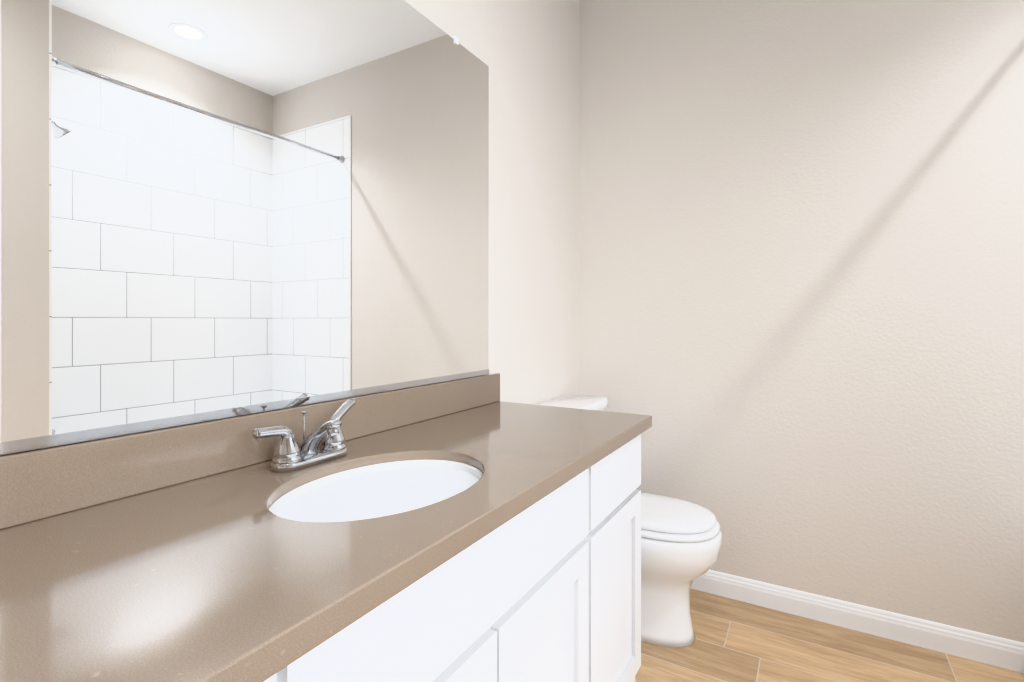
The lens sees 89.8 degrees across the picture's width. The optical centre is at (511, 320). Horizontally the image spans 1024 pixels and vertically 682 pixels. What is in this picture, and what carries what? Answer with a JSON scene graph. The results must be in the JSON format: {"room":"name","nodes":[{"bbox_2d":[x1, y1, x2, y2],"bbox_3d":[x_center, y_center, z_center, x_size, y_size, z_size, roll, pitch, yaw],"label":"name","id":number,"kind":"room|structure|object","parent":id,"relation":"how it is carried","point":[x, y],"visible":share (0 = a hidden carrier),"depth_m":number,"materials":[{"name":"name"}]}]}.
{"room":"bathroom","nodes":[
{"label":"bathroom","id":0,"kind":"room"},
{"bbox_2d":[0,373,499,528],"bbox_3d":[-0.476,0.240,1.120,0.021,0.100,1.682,0,0,30],"label":"backsplash","id":1,"kind":"structure","parent":0,"relation":"attached to","point":[44,482],"depth_m":0.88,"materials":[{"name":"brown stone"}]},
{"bbox_2d":[4,0,579,454],"bbox_3d":[-0.572,-0.230,1.079,0.100,2.800,3.600,0,0,30],"label":"wall","id":2,"kind":"structure","parent":0,"point":[526,52],"depth_m":2.09,"materials":[{"name":"paint"}]},
{"bbox_2d":[0,0,488,454],"bbox_3d":[-0.489,-0.356,1.109,0.010,1.090,1.605,0,0,30],"label":"mirror","id":3,"kind":"object","parent":2,"relation":"attached to","point":[213,209],"visible":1,"depth_m":1.00,"materials":[{"name":"clear glass"}]},
{"bbox_2d":[580,0,1023,642],"bbox_3d":[1.401,-0.230,1.949,2.420,2.800,0.100,0,0,30],"label":"wall","id":4,"kind":"structure","parent":0,"point":[802,282],"depth_m":2.00,"materials":[{"name":"paint"}]},
{"bbox_2d":[691,570,1023,672],"bbox_3d":[1.043,1.123,2.094,1.655,0.095,0.013,0,0,30],"label":"baseboard","id":5,"kind":"structure","parent":4,"relation":"attached to","point":[976,646],"depth_m":1.91,"materials":[{"name":"white wood"}]},
{"bbox_2d":[635,588,1023,681],"bbox_3d":[0.514,1.220,0.440,2.620,0.100,3.600,0,0,30],"label":"floor","id":6,"kind":"structure","parent":0,"point":[737,641],"depth_m":1.79,"materials":[{"name":"brown wood"}]},
{"bbox_2d":[272,437,640,681],"bbox_3d":[-0.252,0.747,0.995,0.533,0.844,1.654,0,0,30],"label":"bathroom vanity","id":7,"kind":"object","parent":6,"relation":"on","point":[555,596],"depth_m":0.98,"materials":[{"name":"white wood"}]},
{"bbox_2d":[0,401,651,681],"bbox_3d":[-0.242,0.308,0.982,0.564,0.035,1.682,0,0,30],"label":"countertop","id":8,"kind":"structure","parent":7,"relation":"on","point":[186,581],"depth_m":0.63,"materials":[{"name":"brown stone"}]},
{"bbox_2d":[248,397,363,472],"bbox_3d":[-0.390,0.233,1.043,0.107,0.112,0.241,0,0,30],"label":"faucet","id":9,"kind":"object","parent":8,"relation":"on","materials":[{"name":"silver metal"}]},
{"bbox_2d":[240,449,503,536],"bbox_3d":[-0.230,0.389,0.941,0.365,0.158,0.486,0,0,30],"label":"sink","id":10,"kind":"object","parent":8,"relation":"in","point":[355,500],"depth_m":0.97,"materials":[{"name":"white ceramic"}]},
{"bbox_2d":[535,394,721,646],"bbox_3d":[0.442,0.754,2.008,0.701,0.829,0.492,0,0,30],"label":"toilet","id":11,"kind":"object","parent":6,"relation":"on","point":[681,540],"visible":0.42,"depth_m":1.84,"materials":[{"name":"white ceramic"}]}
]}

